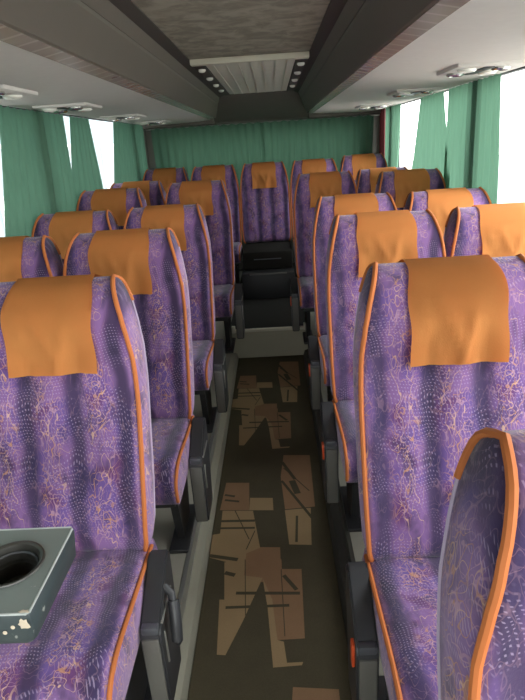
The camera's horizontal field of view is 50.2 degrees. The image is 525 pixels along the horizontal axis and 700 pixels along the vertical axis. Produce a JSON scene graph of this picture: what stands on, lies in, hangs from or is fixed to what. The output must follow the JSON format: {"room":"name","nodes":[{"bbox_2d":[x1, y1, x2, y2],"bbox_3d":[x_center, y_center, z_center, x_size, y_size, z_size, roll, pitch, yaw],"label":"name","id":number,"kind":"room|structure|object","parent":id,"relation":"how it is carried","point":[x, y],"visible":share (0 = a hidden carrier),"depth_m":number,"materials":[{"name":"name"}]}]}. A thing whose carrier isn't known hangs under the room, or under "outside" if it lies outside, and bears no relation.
{"room":"vehicle interior","nodes":[
{"label":"vehicle interior","id":0,"kind":"room"},
{"bbox_2d":[29,109,149,169],"bbox_3d":[-1.256,-0.249,2.358,0.060,2.050,7.960,-3,20,2],"label":"wall","id":1,"kind":"structure","parent":0,"point":[145,141],"depth_m":5.80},
{"bbox_2d":[37,110,126,123],"bbox_3d":[-1.244,-1.291,4.276,0.040,0.895,2.160,-3,20,2],"label":"window","id":2,"kind":"structure","parent":1,"relation":"in","point":[66,115],"depth_m":4.00,"materials":[{"name":"rubber"}]},
{"bbox_2d":[152,270,242,598],"bbox_3d":[-0.713,0.598,2.631,0.918,0.210,7.900,-3,20,2],"label":"platform","id":3,"kind":"object","parent":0,"point":[164,526],"depth_m":2.22,"materials":[{"name":"plastic"}]},
{"bbox_2d":[0,235,63,281],"bbox_3d":[-0.972,0.191,2.048,0.468,1.106,0.707,-3,20,2],"label":"seat","id":4,"kind":"object","parent":3,"relation":"on","point":[20,256],"visible":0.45,"depth_m":2.07,"materials":[{"name":"orange fabric"}]},
{"bbox_2d":[0,526,75,643],"bbox_3d":[-0.564,0.717,1.057,0.492,0.756,0.208,-3,20,2],"label":"cup holder","id":5,"kind":"object","parent":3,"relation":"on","point":[35,563],"visible":1,"depth_m":0.93,"materials":[{"name":"paint"}]},
{"bbox_2d":[0,528,70,612],"bbox_3d":[-0.589,0.367,0.928,0.486,0.001,0.194,-3,20,2],"label":"tray","id":6,"kind":"object","parent":5,"relation":"on","point":[15,598],"depth_m":0.92,"materials":[{"name":"grey plastic"}]},
{"bbox_2d":[31,209,118,263],"bbox_3d":[-0.959,-0.111,2.864,0.468,1.106,0.707,-3,20,2],"label":"seat","id":7,"kind":"object","parent":3,"relation":"on","point":[61,227],"visible":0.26,"depth_m":2.89,"materials":[{"name":"orange fabric"}]},
{"bbox_2d":[0,274,182,699],"bbox_3d":[-0.486,0.421,1.363,0.554,1.090,0.707,-3,20,2],"label":"seat","id":8,"kind":"object","parent":3,"relation":"on","point":[76,445],"visible":0.88,"depth_m":1.42,"materials":[{"name":"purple fabric"}]},
{"bbox_2d":[0,538,157,699],"bbox_3d":[-0.519,0.638,1.331,0.454,0.148,0.480,-3,20,2],"label":"seat cushion","id":9,"kind":"object","parent":8,"relation":"on","point":[86,646],"depth_m":1.21,"materials":[{"name":"purple fabric"}]},
{"bbox_2d":[76,187,146,228],"bbox_3d":[-0.952,-0.427,3.547,0.468,1.106,0.707,-3,20,2],"label":"seat","id":10,"kind":"object","parent":3,"relation":"on","point":[119,201],"visible":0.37,"depth_m":3.57,"materials":[{"name":"orange fabric"}]},
{"bbox_2d":[63,227,212,553],"bbox_3d":[-0.480,0.159,2.050,0.517,1.106,0.707,-3,20,2],"label":"seat","id":11,"kind":"object","parent":3,"relation":"on","point":[150,261],"visible":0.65,"depth_m":2.09,"materials":[{"name":"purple fabric"}]},
{"bbox_2d":[151,414,194,504],"bbox_3d":[-0.494,0.378,2.018,0.454,0.150,0.480,-3,20,2],"label":"seat cushion","id":12,"kind":"object","parent":11,"relation":"on","point":[173,435],"depth_m":1.92,"materials":[{"name":"purple fabric"}]},
{"bbox_2d":[110,180,165,205],"bbox_3d":[-0.942,-0.680,4.231,0.468,1.106,0.707,-3,20,2],"label":"seat","id":13,"kind":"object","parent":3,"relation":"on","point":[154,192],"visible":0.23,"depth_m":4.26,"materials":[{"name":"orange fabric"}]},
{"bbox_2d":[143,167,188,192],"bbox_3d":[-0.901,-1.120,5.273,0.468,1.106,0.707,-3,20,2],"label":"seat","id":14,"kind":"object","parent":3,"relation":"on","point":[166,176],"visible":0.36,"depth_m":5.29,"materials":[{"name":"orange fabric"}]},
{"bbox_2d":[123,203,228,432],"bbox_3d":[-0.467,-0.153,2.894,0.517,1.106,0.707,-3,20,2],"label":"seat","id":15,"kind":"object","parent":3,"relation":"on","point":[188,223],"visible":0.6,"depth_m":2.93,"materials":[{"name":"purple fabric"}]},
{"bbox_2d":[192,340,213,390],"bbox_3d":[-0.481,0.066,2.862,0.454,0.150,0.480,-3,20,2],"label":"seat cushion","id":16,"kind":"object","parent":15,"relation":"on","point":[203,350],"depth_m":2.70,"materials":[{"name":"purple fabric"}]},
{"bbox_2d":[165,179,244,353],"bbox_3d":[-0.406,-0.559,3.809,0.517,1.106,0.707,-3,20,2],"label":"seat","id":17,"kind":"object","parent":3,"relation":"on","point":[212,196],"visible":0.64,"depth_m":3.84,"materials":[{"name":"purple fabric"}]},
{"bbox_2d":[214,284,233,317],"bbox_3d":[-0.421,-0.340,3.778,0.454,0.150,0.480,-3,20,2],"label":"seat cushion","id":18,"kind":"object","parent":17,"relation":"on","point":[223,293],"depth_m":3.58,"materials":[{"name":"purple fabric"}]},
{"bbox_2d":[191,164,242,284],"bbox_3d":[-0.431,-1.117,5.181,0.468,1.106,0.707,-3,20,2],"label":"seat","id":19,"kind":"object","parent":3,"relation":"on","point":[227,173],"visible":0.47,"depth_m":5.22,"materials":[{"name":"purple fabric"}]},
{"bbox_2d":[234,242,242,262],"bbox_3d":[-0.421,-0.899,5.149,0.454,0.150,0.480,-3,20,2],"label":"seat cushion","id":20,"kind":"object","parent":19,"relation":"on","point":[238,248],"depth_m":4.95,"materials":[{"name":"purple fabric"}]},
{"bbox_2d":[131,0,330,94],"bbox_3d":[-0.083,-0.980,1.452,0.600,0.055,6.800,-3,20,2],"label":"ceiling","id":21,"kind":"structure","parent":0,"point":[201,29],"depth_m":1.95,"materials":[{"name":"fabric"}]},
{"bbox_2d":[190,51,308,94],"bbox_3d":[-0.049,-1.712,3.553,0.570,0.035,1.910,-3,20,2],"label":"ceiling hatch","id":22,"kind":"object","parent":21,"relation":"attached to","point":[279,71],"visible":1,"depth_m":3.14,"materials":[{"name":"white plastic"}]},
{"bbox_2d":[214,91,308,123],"bbox_3d":[-0.023,-2.288,5.168,0.940,0.280,1.120,-3,20,2],"label":"wall","id":23,"kind":"structure","parent":0,"point":[277,105],"depth_m":5.15,"materials":[{"name":"grey plastic"}]},
{"bbox_2d":[0,0,218,124],"bbox_3d":[-0.837,-1.043,1.919,0.879,0.259,7.700,-3,20,2],"label":"luggage rack","id":24,"kind":"object","parent":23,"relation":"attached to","point":[64,51],"visible":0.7,"depth_m":1.84,"materials":[{"name":"grey plastic"},{"name":"wood"}]},
{"bbox_2d":[0,84,37,99],"bbox_3d":[-0.992,-0.924,2.019,0.260,0.034,0.300,-3,20,2],"label":"panel","id":25,"kind":"object","parent":24,"relation":"attached to","point":[7,92],"visible":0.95,"depth_m":2.04,"materials":[{"name":"plastic"}]},
{"bbox_2d":[2,95,22,99],"bbox_3d":[-0.932,-0.944,2.091,0.072,0.014,0.071,-3,20,2],"label":"reading lamp","id":26,"kind":"object","parent":25,"relation":"attached to","point":[7,97],"depth_m":2.07,"materials":[{"name":"white plastic"}]},
{"bbox_2d":[0,105,77,236],"bbox_3d":[-1.215,-0.947,3.032,0.026,0.668,1.101,-3,20,2],"label":"curtain","id":27,"kind":"object","parent":24,"relation":"hanging from","point":[36,165],"visible":0.84,"depth_m":2.96,"materials":[{"name":"green fabric"}]},
{"bbox_2d":[32,102,101,112],"bbox_3d":[-0.980,-1.226,2.835,0.260,0.034,0.300,-3,20,2],"label":"panel","id":28,"kind":"object","parent":24,"relation":"attached to","point":[82,106],"visible":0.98,"depth_m":2.74,"materials":[{"name":"plastic"}]},
{"bbox_2d":[42,108,56,111],"bbox_3d":[-1.052,-1.187,2.771,0.072,0.014,0.071,-3,20,2],"label":"reading lamp","id":29,"kind":"object","parent":28,"relation":"attached to","point":[43,109],"depth_m":2.75,"materials":[{"name":"white plastic"}]},
{"bbox_2d":[78,108,91,111],"bbox_3d":[-0.920,-1.246,2.907,0.072,0.014,0.071,-3,20,2],"label":"reading lamp","id":30,"kind":"object","parent":28,"relation":"attached to","point":[84,109],"depth_m":2.88,"materials":[{"name":"white plastic"}]},
{"bbox_2d":[69,116,102,200],"bbox_3d":[-1.221,-1.245,3.841,0.019,0.668,0.789,-3,20,2],"label":"curtain","id":31,"kind":"object","parent":24,"relation":"hanging from","point":[85,168],"visible":0.72,"depth_m":3.83,"materials":[{"name":"green fabric"}]},
{"bbox_2d":[99,114,146,120],"bbox_3d":[-0.964,-1.618,3.895,0.260,0.034,0.300,-3,20,2],"label":"panel","id":32,"kind":"object","parent":24,"relation":"attached to","point":[128,116],"visible":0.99,"depth_m":3.80,"materials":[{"name":"plastic"}]},
{"bbox_2d":[113,121,147,182],"bbox_3d":[-1.185,-1.676,5.002,0.026,0.668,1.400,-3,20,2],"label":"curtain","id":33,"kind":"object","parent":24,"relation":"hanging from","point":[130,159],"visible":0.68,"depth_m":4.98,"materials":[{"name":"green fabric"}]},
{"bbox_2d":[135,120,170,125],"bbox_3d":[-0.949,-1.982,4.879,0.260,0.034,0.300,-3,20,2],"label":"panel","id":34,"kind":"object","parent":24,"relation":"attached to","point":[160,122],"visible":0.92,"depth_m":4.78,"materials":[{"name":"plastic"}]},
{"bbox_2d":[109,0,223,97],"bbox_3d":[-0.392,-0.967,1.488,0.050,0.068,6.850,-3,20,2],"label":"trim","id":35,"kind":"structure","parent":23,"relation":"attached to","point":[127,7],"depth_m":1.99,"materials":[{"name":"grey plastic"}]},
{"bbox_2d":[294,0,347,91],"bbox_3d":[0.227,-0.999,1.467,0.050,0.068,6.850,-3,20,2],"label":"trim","id":36,"kind":"structure","parent":23,"relation":"attached to","point":[335,7],"depth_m":2.18,"materials":[{"name":"grey plastic"}]},
{"bbox_2d":[145,115,379,270],"bbox_3d":[0.038,-1.683,6.020,2.540,2.050,0.060,-3,20,2],"label":"wall","id":37,"kind":"structure","parent":0,"point":[376,125],"depth_m":5.82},
{"bbox_2d":[141,109,380,128],"bbox_3d":[-0.016,-2.443,5.601,2.410,0.290,0.200,-3,20,2],"label":"trim","id":38,"kind":"structure","parent":37,"relation":"attached to","point":[313,115],"depth_m":5.57,"materials":[{"name":"grey plastic"}]},
{"bbox_2d":[145,114,379,130],"bbox_3d":[-0.006,-2.317,5.701,2.400,0.016,0.016,-3,20,2],"label":"rail","id":39,"kind":"object","parent":37,"relation":"attached to","point":[368,114],"visible":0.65,"depth_m":5.69,"materials":[{"name":"metal"}]},
{"bbox_2d":[151,122,264,188],"bbox_3d":[-0.545,-1.948,5.803,1.152,0.706,0.039,-3,20,2],"label":"curtain","id":40,"kind":"object","parent":39,"relation":"hanging from","point":[240,144],"visible":0.51,"depth_m":5.75,"materials":[{"name":"green fabric"}]},
{"bbox_2d":[263,115,373,190],"bbox_3d":[0.574,-2.009,5.774,1.131,0.706,0.040,-3,20,2],"label":"curtain","id":41,"kind":"object","parent":39,"relation":"hanging from","point":[286,142],"visible":0.56,"depth_m":5.72,"materials":[{"name":"green fabric"}]},
{"bbox_2d":[188,356,347,694],"bbox_3d":[0.025,1.038,1.546,0.580,0.046,5.580,-3,20,2],"label":"floor","id":42,"kind":"structure","parent":0,"point":[303,356],"depth_m":2.25,"materials":[{"name":"metal"}]},
{"bbox_2d":[174,353,238,699],"bbox_3d":[-0.244,1.008,1.539,0.052,0.049,5.580,-3,20,2],"label":"trim","id":43,"kind":"structure","parent":42,"relation":"on","point":[190,623],"depth_m":2.07,"materials":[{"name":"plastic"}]},
{"bbox_2d":[188,355,351,699],"bbox_3d":[0.023,1.016,1.528,0.476,0.008,5.562,-3,20,2],"label":"carpet runner","id":44,"kind":"object","parent":42,"relation":"on","point":[271,623],"visible":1,"depth_m":2.09,"materials":[{"name":"brown carpet"}]},
{"bbox_2d":[303,349,348,643],"bbox_3d":[0.287,0.980,1.520,0.052,0.049,5.580,-3,20,2],"label":"trim","id":45,"kind":"structure","parent":42,"relation":"on","point":[336,530],"depth_m":2.19,"materials":[{"name":"plastic"}]},
{"bbox_2d":[231,263,307,357],"bbox_3d":[0.074,-0.434,5.213,0.584,0.265,2.320,-3,20,2],"label":"floor","id":46,"kind":"structure","parent":0,"point":[282,342],"depth_m":4.15,"materials":[{"name":"plastic"}]},
{"bbox_2d":[242,241,294,299],"bbox_3d":[0.057,-0.782,5.219,0.450,0.385,0.906,-3,20,2],"label":"box","id":47,"kind":"object","parent":46,"relation":"on","point":[268,269],"visible":0.94,"depth_m":4.87,"materials":[{"name":"black metal"}]},
{"bbox_2d":[240,161,290,243],"bbox_3d":[0.027,-1.393,5.287,0.468,0.717,0.304,-3,20,2],"label":"seat","id":48,"kind":"object","parent":47,"relation":"on","point":[264,186],"visible":1,"depth_m":5.23,"materials":[{"name":"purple fabric"}]},
{"bbox_2d":[235,326,303,332],"bbox_3d":[0.050,-0.151,4.085,0.500,0.019,0.032,-3,20,2],"label":"trim","id":49,"kind":"structure","parent":46,"relation":"attached to","point":[288,327],"depth_m":4.07,"materials":[{"name":"grey metal"}]},
{"bbox_2d":[310,312,383,675],"bbox_3d":[0.786,0.521,2.580,0.918,0.210,7.900,-3,20,2],"label":"platform","id":50,"kind":"object","parent":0,"point":[358,545],"depth_m":2.40,"materials":[{"name":"plastic"}]},
{"bbox_2d":[290,158,337,254],"bbox_3d":[0.503,-1.165,5.149,0.468,1.106,0.707,-3,20,2],"label":"seat","id":51,"kind":"object","parent":50,"relation":"on","point":[306,166],"visible":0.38,"depth_m":5.18,"materials":[{"name":"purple fabric"}]},
{"bbox_2d":[290,170,356,343],"bbox_3d":[0.438,-0.637,3.874,0.520,1.106,0.707,-3,20,2],"label":"seat","id":52,"kind":"object","parent":50,"relation":"on","point":[309,187],"visible":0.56,"depth_m":3.91,"materials":[{"name":"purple fabric"}]},
{"bbox_2d":[297,276,313,308],"bbox_3d":[0.474,-0.421,3.841,0.454,0.150,0.480,-3,20,2],"label":"seat cushion","id":53,"kind":"object","parent":52,"relation":"on","point":[304,283],"depth_m":3.65,"materials":[{"name":"purple fabric"}]},
{"bbox_2d":[321,393,355,561],"bbox_3d":[0.305,1.038,1.206,0.016,0.059,4.950,-3,20,2],"label":"trim","id":54,"kind":"structure","parent":50,"relation":"attached to","point":[351,558],"depth_m":2.10,"materials":[{"name":"plastic"}]},
{"bbox_2d":[308,192,396,409],"bbox_3d":[0.480,-0.195,2.843,0.520,1.106,0.707,-3,20,2],"label":"seat","id":55,"kind":"object","parent":50,"relation":"on","point":[326,208],"visible":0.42,"depth_m":2.88,"materials":[{"name":"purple fabric"}]},
{"bbox_2d":[318,335,330,385],"bbox_3d":[0.516,0.021,2.809,0.454,0.150,0.480,-3,20,2],"label":"seat cushion","id":56,"kind":"object","parent":55,"relation":"on","point":[323,361],"depth_m":2.71,"materials":[{"name":"purple fabric"}]},
{"bbox_2d":[340,153,387,180],"bbox_3d":[0.975,-1.231,5.203,0.468,1.106,0.707,-3,20,2],"label":"seat","id":57,"kind":"object","parent":50,"relation":"on","point":[354,163],"visible":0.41,"depth_m":5.23,"materials":[{"name":"orange fabric"}]},
{"bbox_2d":[355,166,406,193],"bbox_3d":[0.974,-0.819,4.332,0.468,1.106,0.707,-3,20,2],"label":"seat","id":58,"kind":"object","parent":50,"relation":"on","point":[366,179],"visible":0.21,"depth_m":4.37,"materials":[{"name":"orange fabric"}]},
{"bbox_2d":[320,209,445,531],"bbox_3d":[0.469,0.082,2.092,0.520,1.106,0.707,-3,20,2],"label":"seat","id":59,"kind":"object","parent":50,"relation":"on","point":[356,241],"visible":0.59,"depth_m":2.13,"materials":[{"name":"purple fabric"}]},
{"bbox_2d":[333,399,357,482],"bbox_3d":[0.505,0.298,2.059,0.454,0.150,0.480,-3,20,2],"label":"seat cushion","id":60,"kind":"object","parent":59,"relation":"on","point":[344,431],"depth_m":1.97,"materials":[{"name":"purple fabric"}]},
{"bbox_2d":[375,168,445,209],"bbox_3d":[0.981,-0.554,3.555,0.468,1.106,0.707,-3,20,2],"label":"seat","id":61,"kind":"object","parent":50,"relation":"on","point":[398,183],"visible":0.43,"depth_m":3.58,"materials":[{"name":"orange fabric"}]},
{"bbox_2d":[346,253,524,699],"bbox_3d":[0.446,0.395,1.260,0.520,1.098,0.707,-3,20,2],"label":"seat","id":62,"kind":"object","parent":50,"relation":"on","point":[439,342],"visible":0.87,"depth_m":1.32,"materials":[{"name":"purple fabric"}]},
{"bbox_2d":[362,548,439,699],"bbox_3d":[0.482,0.610,1.226,0.454,0.149,0.480,-3,20,2],"label":"seat cushion","id":63,"kind":"object","parent":62,"relation":"on","point":[401,584],"depth_m":1.21,"materials":[{"name":"purple fabric"}]},
{"bbox_2d":[403,187,491,235],"bbox_3d":[0.973,-0.210,2.798,0.468,1.106,0.707,-3,20,2],"label":"seat","id":64,"kind":"object","parent":50,"relation":"on","point":[440,202],"visible":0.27,"depth_m":2.83,"materials":[{"name":"orange fabric"}]},
{"bbox_2d":[436,427,524,699],"bbox_3d":[0.425,0.684,0.498,0.520,1.087,0.687,-3,20,2],"label":"seat","id":65,"kind":"object","parent":50,"relation":"on","point":[480,637],"visible":1,"depth_m":0.56,"materials":[{"name":"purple fabric"}]},
{"bbox_2d":[443,202,524,256],"bbox_3d":[0.962,0.050,2.094,0.468,1.106,0.707,-3,20,2],"label":"seat","id":66,"kind":"object","parent":50,"relation":"on","point":[494,230],"visible":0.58,"depth_m":2.12,"materials":[{"name":"orange fabric"}]},
{"bbox_3d":[1.219,-0.377,2.273,0.060,2.050,7.960,-3,20,2],"label":"wall","id":67,"kind":"structure","parent":0,"visible":0},
{"bbox_2d":[298,0,524,113],"bbox_3d":[0.691,-1.122,1.867,0.879,0.259,7.700,-3,20,2],"label":"luggage rack","id":68,"kind":"object","parent":67,"relation":"attached to","point":[374,49],"visible":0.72,"depth_m":1.85,"materials":[{"name":"white plastic"},{"name":"dark plastic"},{"name":"metal"}]},
{"bbox_2d":[355,103,392,109],"bbox_3d":[0.904,-1.991,4.581,0.260,0.034,0.300,-3,20,2],"label":"panel","id":69,"kind":"object","parent":68,"relation":"attached to","point":[376,106],"visible":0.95,"depth_m":4.48,"materials":[{"name":"plastic"}]},
{"bbox_2d":[379,108,385,156],"bbox_3d":[1.186,-2.030,5.549,0.023,0.668,0.262,-4,20,-1],"label":"curtain","id":70,"kind":"object","parent":68,"relation":"hanging from","point":[383,111],"visible":0.64,"depth_m":5.49,"materials":[{"name":"red fabric"}]},
{"bbox_2d":[385,103,400,166],"bbox_3d":[1.185,-1.866,5.105,0.025,0.668,0.669,-3,20,2],"label":"curtain","id":71,"kind":"object","parent":68,"relation":"hanging from","point":[393,113],"visible":0.72,"depth_m":5.06,"materials":[{"name":"green fabric"}]},
{"bbox_2d":[387,87,442,97],"bbox_3d":[0.884,-1.509,3.278,0.260,0.034,0.300,-3,20,2],"label":"panel","id":72,"kind":"object","parent":68,"relation":"attached to","point":[421,91],"visible":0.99,"depth_m":3.18,"materials":[{"name":"plastic"}]},
{"bbox_2d":[398,92,410,95],"bbox_3d":[0.812,-1.470,3.213,0.072,0.014,0.071,-3,20,2],"label":"reading lamp","id":73,"kind":"object","parent":72,"relation":"attached to","point":[399,93],"depth_m":3.19,"materials":[{"name":"white plastic"}]},
{"bbox_2d":[412,91,446,177],"bbox_3d":[1.175,-1.436,3.941,0.020,0.668,1.170,-3,20,2],"label":"curtain","id":74,"kind":"object","parent":68,"relation":"hanging from","point":[429,151],"visible":0.75,"depth_m":3.88,"materials":[{"name":"green fabric"}]},
{"bbox_2d":[444,73,500,203],"bbox_3d":[1.155,-1.133,3.121,0.026,0.668,0.920,-3,20,2],"label":"curtain","id":75,"kind":"object","parent":68,"relation":"hanging from","point":[472,145],"visible":0.82,"depth_m":3.03,"materials":[{"name":"green fabric"}]},
{"bbox_2d":[436,60,524,77],"bbox_3d":[0.869,-1.128,2.246,0.260,0.034,0.300,-3,20,2],"label":"panel","id":76,"kind":"object","parent":68,"relation":"attached to","point":[482,68],"visible":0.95,"depth_m":2.15,"materials":[{"name":"plastic"}]},
{"bbox_2d":[457,68,476,72],"bbox_3d":[0.797,-1.089,2.182,0.072,0.014,0.071,-3,20,2],"label":"reading lamp","id":77,"kind":"object","parent":76,"relation":"attached to","point":[460,70],"depth_m":2.16,"materials":[{"name":"white plastic"}]},
{"bbox_2d":[478,70,495,74],"bbox_3d":[0.929,-1.147,2.318,0.072,0.014,0.071,-3,20,2],"label":"reading lamp","id":78,"kind":"object","parent":76,"relation":"attached to","point":[488,72],"depth_m":2.29,"materials":[{"name":"white plastic"}]},
{"bbox_2d":[398,82,472,166],"bbox_3d":[1.231,-1.418,4.191,0.040,0.895,2.160,-3,20,2],"label":"window","id":79,"kind":"structure","parent":67,"relation":"in","point":[445,91],"depth_m":4.54,"materials":[{"name":"glass"}]},
{"bbox_2d":[487,66,524,77],"bbox_3d":[1.202,-0.707,2.269,0.040,0.895,1.780,-3,20,2],"label":"window","id":80,"kind":"structure","parent":67,"relation":"in","point":[520,68],"depth_m":2.62,"materials":[{"name":"rubber"}]},
{"label":"outside","id":81,"kind":"structure","parent":0,"visible":0},
{"bbox_2d":[400,153,524,203],"bbox_3d":[0.071,2.375,0.877,120.000,0.001,120.000,-3,20,2],"label":"ground","id":82,"kind":"structure","parent":81,"point":[511,178],"depth_m":30.22,"materials":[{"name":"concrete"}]},
{"bbox_2d":[0,116,113,236],"bbox_3d":[-7.247,-4.245,7.071,6.050,9.000,44.000,-3,20,2],"label":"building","id":83,"kind":"structure","parent":82,"relation":"on","point":[102,131],"depth_m":14.09,"materials":[{"name":"white"}]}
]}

